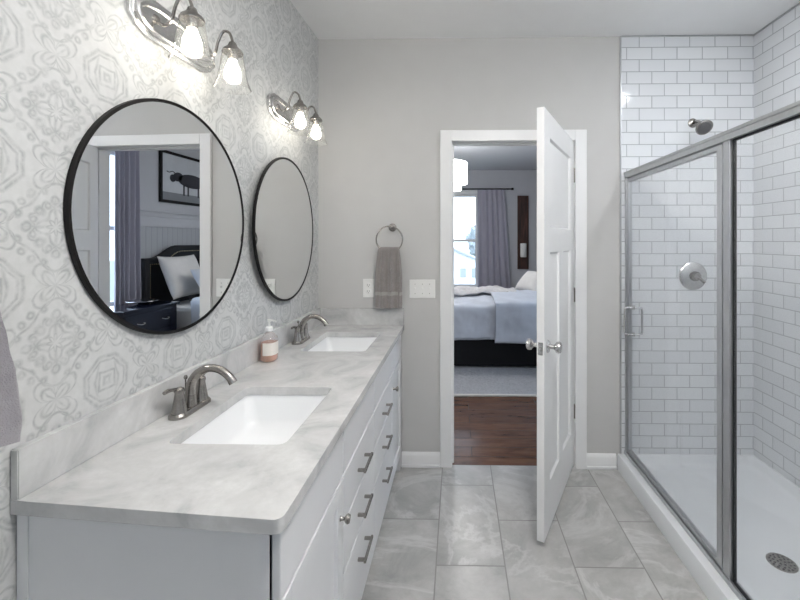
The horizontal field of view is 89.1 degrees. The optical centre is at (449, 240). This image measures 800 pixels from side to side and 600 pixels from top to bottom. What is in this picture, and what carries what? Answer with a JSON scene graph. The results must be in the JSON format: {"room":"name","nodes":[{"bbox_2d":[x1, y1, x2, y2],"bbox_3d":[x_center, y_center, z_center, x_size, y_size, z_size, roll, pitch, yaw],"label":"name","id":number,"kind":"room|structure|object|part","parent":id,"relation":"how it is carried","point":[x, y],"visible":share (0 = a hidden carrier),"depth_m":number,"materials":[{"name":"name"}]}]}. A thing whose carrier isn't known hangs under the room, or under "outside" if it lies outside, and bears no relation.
{"room":"bathroom","nodes":[
{"label":"bathroom","id":0,"kind":"room"},
{"bbox_2d":[0,0,317,599],"bbox_3d":[-0.984,0.072,0.508,0.120,2.740,4.183,0,0,2],"label":"wall","id":1,"kind":"structure","parent":0,"point":[64,64],"depth_m":1.03,"materials":[{"name":"paper"}]},
{"bbox_2d":[63,98,243,334],"bbox_3d":[-0.882,-0.074,1.313,0.013,0.738,0.738,0,0,3],"label":"round mirror","id":2,"kind":"object","parent":1,"relation":"attached to","point":[153,211],"visible":1,"depth_m":1.20,"materials":[{"name":"black mirror"}]},
{"bbox_2d":[11,308,320,499],"bbox_3d":[-0.869,0.484,1.713,0.019,0.105,1.762,0,0,2],"label":"backsplash","id":3,"kind":"structure","parent":1,"relation":"attached to","point":[38,461],"depth_m":1.05,"materials":[{"name":"grey stone"}]},
{"bbox_2d":[126,0,251,91],"bbox_3d":[-0.799,-0.636,1.308,0.189,0.208,0.380,0,0,2],"label":"vanity light","id":4,"kind":"object","parent":1,"relation":"attached to","point":[179,36],"visible":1,"depth_m":1.22,"materials":[{"name":"silver metal"}]},
{"bbox_3d":[-0.881,-0.663,1.311,0.024,0.124,0.380,0,0,2],"label":"plate","id":5,"kind":"part","parent":4,"relation":"part of","materials":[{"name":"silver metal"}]},
{"bbox_3d":[-0.822,-0.690,1.204,0.119,0.100,0.028,0,0,2],"label":"arm","id":6,"kind":"part","parent":4,"relation":"part of","materials":[{"name":"silver metal"}]},
{"bbox_3d":[-0.768,-0.597,1.202,0.120,0.128,0.120,0,0,2],"label":"lamp shade","id":7,"kind":"part","parent":4,"relation":"part of","materials":[{"name":"clear glass"}]},
{"bbox_3d":[-0.768,-0.595,1.202,0.052,0.080,0.052,0,0,2],"label":"bulb","id":8,"kind":"part","parent":4,"relation":"part of","materials":[{"name":"white glass"}]},
{"bbox_3d":[-0.814,-0.690,1.413,0.119,0.100,0.028,0,0,2],"label":"arm","id":9,"kind":"part","parent":4,"relation":"part of","materials":[{"name":"silver metal"}]},
{"bbox_3d":[-0.760,-0.597,1.411,0.120,0.128,0.120,0,0,2],"label":"lamp shade","id":10,"kind":"part","parent":4,"relation":"part of","materials":[{"name":"clear glass"}]},
{"bbox_3d":[-0.760,-0.595,1.411,0.052,0.080,0.052,0,0,2],"label":"bulb","id":11,"kind":"part","parent":4,"relation":"part of","materials":[{"name":"white glass"}]},
{"bbox_2d":[252,157,312,300],"bbox_3d":[-0.843,-0.060,2.101,0.013,0.738,0.738,0,0,0],"label":"round mirror","id":12,"kind":"object","parent":1,"relation":"attached to","point":[282,217],"visible":1,"depth_m":2.02,"materials":[{"name":"black metal"}]},
{"bbox_2d":[266,91,326,142],"bbox_3d":[-0.769,-0.636,2.097,0.189,0.208,0.380,0,0,2],"label":"vanity light","id":13,"kind":"object","parent":1,"relation":"attached to","point":[281,111],"visible":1,"depth_m":2.01,"materials":[{"name":"silver metal"}]},
{"bbox_3d":[-0.852,-0.663,2.100,0.024,0.124,0.380,0,0,2],"label":"plate","id":14,"kind":"part","parent":13,"relation":"part of","materials":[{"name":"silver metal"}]},
{"bbox_3d":[-0.793,-0.690,1.993,0.119,0.100,0.028,0,0,2],"label":"arm","id":15,"kind":"part","parent":13,"relation":"part of","materials":[{"name":"silver metal"}]},
{"bbox_3d":[-0.739,-0.597,1.991,0.120,0.128,0.120,0,0,2],"label":"lamp shade","id":16,"kind":"part","parent":13,"relation":"part of","materials":[{"name":"clear glass"}]},
{"bbox_3d":[-0.739,-0.595,1.991,0.052,0.080,0.052,0,0,2],"label":"bulb","id":17,"kind":"part","parent":13,"relation":"part of","materials":[{"name":"white glass"}]},
{"bbox_3d":[-0.785,-0.690,2.203,0.119,0.100,0.028,0,0,2],"label":"arm","id":18,"kind":"part","parent":13,"relation":"part of","materials":[{"name":"silver metal"}]},
{"bbox_3d":[-0.731,-0.595,2.201,0.052,0.080,0.052,0,0,2],"label":"bulb","id":19,"kind":"part","parent":13,"relation":"part of","materials":[{"name":"white glass"}]},
{"bbox_3d":[-0.884,-0.089,0.660,0.066,0.189,0.175,0,0,2],"label":"towel ring","id":20,"kind":"object","parent":1,"relation":"attached to","visible":0},
{"bbox_2d":[0,312,22,446],"bbox_3d":[-0.855,0.179,0.660,0.083,0.414,0.290,0,0,1],"label":"hand towel","id":21,"kind":"object","parent":20,"relation":"hanging from","point":[11,416],"visible":1,"depth_m":0.76,"materials":[{"name":"grey fabric"}]},
{"bbox_2d":[375,247,401,308],"bbox_3d":[-0.385,0.229,2.530,0.174,0.383,0.078,0,0,1],"label":"hand towel","id":22,"kind":"object","parent":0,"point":[388,272],"visible":1,"depth_m":2.52,"materials":[{"name":"grey fabric"}]},
{"bbox_2d":[461,170,536,287],"bbox_3d":[0.469,0.072,7.453,3.970,2.740,0.120,0,0,1],"label":"wall","id":23,"kind":"structure","parent":0,"point":[524,182],"depth_m":7.38,"materials":[{"name":"paint"}]},
{"bbox_2d":[454,190,476,286],"bbox_3d":[-0.054,-0.008,7.436,1.295,1.850,0.103,0,0,1],"label":"window","id":24,"kind":"structure","parent":23,"relation":"in","point":[463,193],"depth_m":7.42,"materials":[{"name":"white paint"}]},
{"bbox_3d":[-0.054,-0.008,7.393,1.295,1.850,0.018,0,0,1],"label":"casing","id":25,"kind":"part","parent":24,"relation":"part of","materials":[{"name":"white paint"}]},
{"bbox_2d":[461,188,513,189],"bbox_3d":[0.047,-0.943,7.344,2.224,0.044,0.111,0,0,1],"label":"curtain rod","id":26,"kind":"object","parent":23,"relation":"attached to","point":[461,188],"visible":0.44,"depth_m":7.30,"materials":[{"name":"black metal"}]},
{"bbox_2d":[477,190,510,287],"bbox_3d":[0.820,0.246,7.301,0.638,2.352,0.075,0,0,1],"label":"curtain","id":27,"kind":"object","parent":26,"relation":"hanging from","point":[492,239],"visible":0.74,"depth_m":7.30,"materials":[{"name":"grey fabric"}]},
{"bbox_2d":[517,196,528,268],"bbox_3d":[1.337,-0.158,7.307,0.200,1.340,0.139,0,0,1],"label":"wall decor","id":28,"kind":"object","parent":23,"relation":"attached to","point":[522,201],"visible":1,"depth_m":7.35,"materials":[{"name":"brown wood"}]},
{"bbox_2d":[520,243,525,256],"bbox_3d":[1.331,0.167,7.292,0.110,0.250,0.110,0,0,1],"label":"candle holder","id":29,"kind":"object","parent":28,"relation":"on","point":[522,245],"depth_m":7.25,"materials":[{"name":"white glass"}]},
{"bbox_2d":[361,397,708,599],"bbox_3d":[0.377,1.492,2.894,4.150,0.100,9.240,0,0,1],"label":"floor","id":30,"kind":"structure","parent":0,"point":[458,532],"depth_m":1.99,"materials":[{"name":"tile"}]},
{"bbox_2d":[17,336,400,599],"bbox_3d":[-0.593,1.006,1.696,0.601,0.873,1.770,0,0,1],"label":"vanity cabinet","id":31,"kind":"object","parent":30,"relation":"on","point":[325,551],"visible":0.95,"depth_m":0.84,"materials":[{"name":"white paint"}]},
{"bbox_2d":[10,308,403,534],"bbox_3d":[-0.602,0.498,1.686,0.588,0.137,1.809,0,0,1],"label":"countertop","id":32,"kind":"structure","parent":31,"relation":"on","point":[124,461],"depth_m":1.00,"materials":[{"name":"grey stone"}]},
{"bbox_2d":[162,364,236,420],"bbox_3d":[-0.764,0.464,1.282,0.176,0.145,0.217,0,0,1],"label":"faucet","id":33,"kind":"object","parent":32,"relation":"on","point":[195,397],"visible":1,"depth_m":1.27,"materials":[{"name":"silver metal"}]},
{"bbox_3d":[-0.826,0.481,1.214,0.044,0.087,0.079,0,0,1],"label":"lever handle","id":34,"kind":"part","parent":33,"relation":"part of","materials":[{"name":"silver metal"}]},
{"bbox_3d":[-0.825,0.529,1.283,0.054,0.014,0.164,0,0,1],"label":"plate","id":35,"kind":"part","parent":33,"relation":"part of","materials":[{"name":"silver metal"}]},
{"bbox_3d":[-0.824,0.481,1.352,0.044,0.087,0.079,0,0,1],"label":"lever handle","id":36,"kind":"part","parent":33,"relation":"part of","materials":[{"name":"silver metal"}]},
{"bbox_3d":[-0.760,0.458,1.282,0.168,0.133,0.038,0,0,1],"label":"spout","id":37,"kind":"part","parent":33,"relation":"part of","materials":[{"name":"silver metal"}]},
{"bbox_2d":[181,395,325,444],"bbox_3d":[-0.591,0.636,1.274,0.341,0.136,0.441,0,0,1],"label":"sink","id":38,"kind":"object","parent":32,"relation":"in","point":[254,419],"visible":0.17,"depth_m":1.45,"materials":[{"name":"white ceramic"}]},
{"bbox_2d":[260,319,277,361],"bbox_3d":[-0.812,0.444,1.815,0.070,0.186,0.083,0,0,1],"label":"soap bottle","id":39,"kind":"object","parent":32,"relation":"on","point":[269,348],"visible":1,"depth_m":1.79,"materials":[{"name":"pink plastic"}]},
{"bbox_2d":[291,314,328,344],"bbox_3d":[-0.735,0.464,2.159,0.176,0.145,0.217,0,0,1],"label":"faucet","id":40,"kind":"object","parent":32,"relation":"on","point":[301,335],"visible":1,"depth_m":2.15,"materials":[{"name":"silver metal"}]},
{"bbox_3d":[-0.797,0.481,2.091,0.044,0.087,0.079,0,0,1],"label":"lever handle","id":41,"kind":"part","parent":40,"relation":"part of","materials":[{"name":"silver metal"}]},
{"bbox_3d":[-0.796,0.529,2.160,0.054,0.014,0.164,0,0,1],"label":"plate","id":42,"kind":"part","parent":40,"relation":"part of","materials":[{"name":"silver metal"}]},
{"bbox_3d":[-0.795,0.481,2.229,0.044,0.087,0.079,0,0,1],"label":"lever handle","id":43,"kind":"part","parent":40,"relation":"part of","materials":[{"name":"silver metal"}]},
{"bbox_3d":[-0.731,0.458,2.159,0.168,0.133,0.038,0,0,1],"label":"spout","id":44,"kind":"part","parent":40,"relation":"part of","materials":[{"name":"silver metal"}]},
{"bbox_2d":[309,337,376,351],"bbox_3d":[-0.569,0.636,2.168,0.345,0.136,0.439,0,0,1],"label":"sink","id":45,"kind":"object","parent":32,"relation":"in","point":[349,344],"visible":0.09,"depth_m":2.37,"materials":[{"name":"white ceramic"}]},
{"bbox_3d":[-0.346,1.036,1.034,0.020,0.597,0.444,0,0,1],"label":"cabinet door","id":46,"kind":"part","parent":31,"relation":"part of","materials":[{"name":"white paint"}]},
{"bbox_3d":[-0.318,0.845,1.226,0.031,0.029,0.029,0,0,1],"label":"knob","id":47,"kind":"part","parent":31,"relation":"part of","materials":[{"name":"silver metal"}]},
{"bbox_3d":[-0.338,0.813,1.495,0.020,0.152,0.461,0,0,1],"label":"drawer","id":48,"kind":"part","parent":31,"relation":"part of","materials":[{"name":"white paint"}]},
{"bbox_3d":[-0.338,1.194,1.495,0.020,0.279,0.461,0,0,1],"label":"drawer","id":49,"kind":"part","parent":31,"relation":"part of","materials":[{"name":"white paint"}]},
{"bbox_3d":[-0.338,0.972,1.495,0.020,0.150,0.461,0,0,1],"label":"drawer","id":50,"kind":"part","parent":31,"relation":"part of","materials":[{"name":"white paint"}]},
{"bbox_3d":[-0.312,1.140,1.494,0.032,0.011,0.128,0,0,1],"label":"handle","id":51,"kind":"part","parent":31,"relation":"part of","materials":[{"name":"silver metal"}]},
{"bbox_3d":[-0.312,0.980,1.494,0.032,0.011,0.128,0,0,1],"label":"handle","id":52,"kind":"part","parent":31,"relation":"part of","materials":[{"name":"silver metal"}]},
{"bbox_3d":[-0.312,0.820,1.494,0.032,0.011,0.128,0,0,1],"label":"handle","id":53,"kind":"part","parent":31,"relation":"part of","materials":[{"name":"silver metal"}]},
{"bbox_3d":[-0.329,1.194,1.968,0.020,0.279,0.469,0,0,1],"label":"drawer","id":54,"kind":"part","parent":31,"relation":"part of","materials":[{"name":"white paint"}]},
{"bbox_3d":[-0.329,0.972,1.968,0.020,0.150,0.469,0,0,1],"label":"drawer","id":55,"kind":"part","parent":31,"relation":"part of","materials":[{"name":"white paint"}]},
{"bbox_3d":[-0.329,0.813,1.968,0.020,0.152,0.469,0,0,1],"label":"drawer","id":56,"kind":"part","parent":31,"relation":"part of","materials":[{"name":"white paint"}]},
{"bbox_3d":[-0.304,1.140,1.967,0.032,0.011,0.128,0,0,1],"label":"handle","id":57,"kind":"part","parent":31,"relation":"part of","materials":[{"name":"silver metal"}]},
{"bbox_3d":[-0.304,0.980,1.967,0.032,0.011,0.128,0,0,1],"label":"handle","id":58,"kind":"part","parent":31,"relation":"part of","materials":[{"name":"silver metal"}]},
{"bbox_3d":[-0.304,0.820,1.967,0.032,0.011,0.128,0,0,1],"label":"handle","id":59,"kind":"part","parent":31,"relation":"part of","materials":[{"name":"silver metal"}]},
{"bbox_3d":[-0.322,1.036,2.390,0.020,0.597,0.360,0,0,1],"label":"cabinet door","id":60,"kind":"part","parent":31,"relation":"part of","materials":[{"name":"white paint"}]},
{"bbox_2d":[454,365,536,396],"bbox_3d":[0.383,1.430,4.579,2.600,0.022,1.710,0,0,1],"label":"area rug","id":61,"kind":"object","parent":30,"relation":"on","point":[469,381],"visible":0.19,"depth_m":4.10,"materials":[{"name":"grey carpet"}]},
{"bbox_2d":[454,290,536,365],"bbox_3d":[1.090,0.734,5.278,2.320,1.353,1.724,0,0,1],"label":"bed","id":62,"kind":"object","parent":61,"relation":"on","point":[493,329],"visible":0.35,"depth_m":4.49,"materials":[{"name":"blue fabric"}]},
{"bbox_2d":[454,293,494,339],"bbox_3d":[0.725,0.902,5.294,1.590,0.483,1.704,0,0,1],"label":"comforter","id":63,"kind":"object","parent":62,"relation":"on","point":[474,315],"depth_m":4.49,"materials":[{"name":"blue fabric"}]},
{"bbox_2d":[454,285,515,295],"bbox_3d":[0.409,0.627,5.129,0.859,0.109,0.591,0,0,1],"label":"throw blanket","id":64,"kind":"object","parent":62,"relation":"on","point":[458,290],"visible":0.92,"depth_m":5.05,"materials":[{"name":"white fabric"}]},
{"bbox_2d":[515,271,536,290],"bbox_3d":[1.087,0.537,5.341,0.259,0.265,0.440,0,0,-28],"label":"pillow","id":65,"kind":"object","parent":62,"relation":"on","point":[528,281],"visible":0.64,"depth_m":5.29,"materials":[{"name":"beige fabric"}]},
{"bbox_2d":[617,453,799,599],"bbox_3d":[1.472,1.393,1.789,0.855,0.097,1.510,0,0,1],"label":"shower pan","id":66,"kind":"object","parent":30,"relation":"on","point":[768,503],"visible":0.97,"depth_m":2.03,"materials":[{"name":"white plastic"}]},
{"bbox_2d":[624,100,799,599],"bbox_3d":[1.111,0.455,1.797,0.119,1.778,1.509,0,0,1],"label":"shower enclosure","id":67,"kind":"object","parent":66,"relation":"on","point":[724,560],"visible":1,"depth_m":1.60,"materials":[{"name":"metal"}]},
{"bbox_3d":[1.092,0.489,2.466,0.056,0.189,0.024,0,0,1],"label":"handle","id":68,"kind":"part","parent":67,"relation":"part of","materials":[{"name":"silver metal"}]},
{"bbox_3d":[1.155,0.489,2.465,0.056,0.189,0.024,0,0,1],"label":"handle","id":69,"kind":"part","parent":67,"relation":"part of","materials":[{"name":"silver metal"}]},
{"bbox_3d":[1.117,0.465,2.073,0.028,1.710,0.906,0,0,1],"label":"shower door","id":70,"kind":"part","parent":67,"relation":"part of","materials":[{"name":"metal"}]},
{"bbox_3d":[1.111,-0.415,1.796,0.048,0.038,1.508,0,0,1],"label":"header rail","id":71,"kind":"part","parent":67,"relation":"part of","materials":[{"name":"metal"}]},
{"bbox_3d":[1.107,0.467,1.595,0.030,1.726,0.046,0,0,1],"label":"post","id":72,"kind":"part","parent":67,"relation":"part of","materials":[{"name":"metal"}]},
{"bbox_2d":[318,36,753,455],"bbox_3d":[0.382,0.072,2.627,3.970,2.740,0.123,0,0,1],"label":"wall","id":73,"kind":"structure","parent":0,"point":[384,105],"depth_m":2.56,"materials":[{"name":"grey paint"}]},
{"bbox_2d":[363,279,373,296],"bbox_3d":[-0.521,0.302,2.584,0.072,0.118,0.010,0,0,1],"label":"wall outlet","id":74,"kind":"object","parent":73,"relation":"attached to","point":[368,284],"visible":1,"depth_m":2.58,"materials":[{"name":"white plastic"}]},
{"bbox_2d":[376,224,402,248],"bbox_3d":[-0.379,-0.017,2.553,0.175,0.189,0.066,0,0,1],"label":"towel ring","id":75,"kind":"object","parent":73,"relation":"attached to","point":[392,227],"visible":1,"depth_m":2.53,"materials":[{"name":"silver metal"}]},
{"bbox_3d":[-0.367,-0.086,2.553,0.052,0.052,0.066,0,0,1],"label":"wall post","id":76,"kind":"part","parent":75,"relation":"part of","materials":[{"name":"silver metal"}]},
{"bbox_2d":[401,451,439,467],"bbox_3d":[-0.185,1.396,2.571,0.246,0.092,0.024,0,0,1],"label":"baseboard","id":77,"kind":"structure","parent":73,"relation":"attached to","point":[408,459],"depth_m":2.57,"materials":[{"name":"white paint"}]},
{"bbox_2d":[409,280,434,297],"bbox_3d":[-0.176,0.306,2.574,0.166,0.118,0.018,0,0,1],"label":"light switch","id":78,"kind":"object","parent":73,"relation":"attached to","point":[417,288],"visible":1,"depth_m":2.58,"materials":[{"name":"white plastic"}]},
{"bbox_2d":[440,130,586,468],"bbox_3d":[0.404,0.368,2.631,0.929,2.147,0.153,0,0,1],"label":"door frame","id":79,"kind":"structure","parent":73,"relation":"attached to","point":[449,139],"depth_m":2.56,"materials":[{"name":"white paint"}]},
{"bbox_2d":[526,107,574,542],"bbox_3d":[0.600,0.392,2.231,0.172,2.041,0.777,0,0,27],"label":"door","id":80,"kind":"structure","parent":73,"relation":"in","point":[555,148],"depth_m":2.08,"materials":[{"name":"white paint"}]},
{"bbox_3d":[0.408,0.507,1.972,0.068,0.062,0.062,0,0,27],"label":"knob","id":81,"kind":"part","parent":80,"relation":"part of","materials":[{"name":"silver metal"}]},
{"bbox_3d":[0.425,0.507,1.890,0.023,0.060,0.009,0,0,27],"label":"latch plate","id":82,"kind":"part","parent":80,"relation":"part of","materials":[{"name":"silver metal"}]},
{"bbox_3d":[0.501,0.507,1.925,0.068,0.062,0.062,0,0,27],"label":"knob","id":83,"kind":"part","parent":80,"relation":"part of","materials":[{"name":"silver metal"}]},
{"bbox_2d":[587,453,616,469],"bbox_3d":[0.961,1.396,2.551,0.188,0.092,0.024,0,0,1],"label":"baseboard","id":84,"kind":"structure","parent":73,"relation":"attached to","point":[595,461],"depth_m":2.55,"materials":[{"name":"white paint"}]},
{"bbox_2d":[620,36,621,453],"bbox_3d":[1.084,0.024,2.555,0.007,2.642,0.012,0,0,1],"label":"trim","id":85,"kind":"structure","parent":73,"relation":"attached to","point":[620,36],"depth_m":2.55,"materials":[{"name":"metal"}]},
{"bbox_2d":[679,262,706,289],"bbox_3d":[1.532,0.220,2.509,0.176,0.176,0.071,0,0,1],"label":"shower valve","id":86,"kind":"object","parent":73,"relation":"attached to","point":[692,275],"visible":1,"depth_m":2.53,"materials":[{"name":"silver metal"}]},
{"bbox_3d":[1.540,0.227,2.499,0.075,0.074,0.052,0,0,1],"label":"lever","id":87,"kind":"part","parent":86,"relation":"part of","materials":[{"name":"silver metal"}]},
{"bbox_2d":[688,118,712,134],"bbox_3d":[1.520,-0.707,2.458,0.096,0.134,0.172,0,0,1],"label":"shower head","id":88,"kind":"object","parent":73,"relation":"attached to","point":[703,127],"visible":1,"depth_m":2.41},
{"bbox_3d":[1.519,-0.673,2.401,0.074,0.056,0.050,0,0,1],"label":"plate","id":89,"kind":"part","parent":88,"relation":"part of","materials":[{"name":"grey metal"}]},
{"bbox_2d":[290,0,799,169],"bbox_3d":[0.337,-1.348,2.894,4.070,0.100,9.240,0,0,1],"label":"ceiling","id":90,"kind":"structure","parent":0,"point":[327,19],"depth_m":2.36,"materials":[{"name":"paint"}]},
{"bbox_2d":[454,159,466,191],"bbox_3d":[-0.045,-0.963,5.002,0.524,0.667,0.524,0,0,1],"label":"pendant light","id":91,"kind":"object","parent":90,"relation":"hanging from","point":[460,166],"visible":0.16,"depth_m":4.83,"materials":[{"name":"white fabric"}]},
{"bbox_3d":[-0.045,-0.668,5.002,0.380,0.079,0.380,0,0,1],"label":"lamp shade","id":92,"kind":"part","parent":91,"relation":"part of","materials":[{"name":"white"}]},
{"bbox_2d":[754,5,799,487],"bbox_3d":[1.944,0.072,0.455,0.130,2.740,4.180,0,0,1],"label":"wall","id":93,"kind":"structure","parent":0,"point":[777,46],"depth_m":2.34,"materials":[{"name":"white tile"}]},
{"bbox_2d":[621,2,799,36],"bbox_3d":[1.487,-1.294,1.790,0.829,0.007,1.512,0,0,1],"label":"trim","id":94,"kind":"structure","parent":93,"relation":"attached to","point":[796,5],"depth_m":2.54,"materials":[{"name":"metal"}]},
{"label":"outside","id":95,"kind":"structure","parent":0,"visible":0},
{"bbox_3d":[2.236,6.542,124.230,240.000,0.200,231.500,0,0,1],"label":"ground","id":96,"kind":"structure","parent":95,"visible":0},
{"bbox_2d":[454,248,474,283],"bbox_3d":[0.551,3.767,63.950,11.200,5.350,9.100,0,0,1],"label":"house","id":97,"kind":"structure","parent":96,"relation":"on","point":[464,263],"depth_m":59.96,"materials":[{"name":"white"}]},
{"bbox_2d":[465,225,474,255],"bbox_3d":[7.148,1.117,84.003,7.808,10.651,7.373,0,0,1],"label":"tree","id":98,"kind":"object","parent":96,"relation":"on","point":[471,245],"visible":0.15,"depth_m":82.06,"materials":[{"name":"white plant"}]}
]}

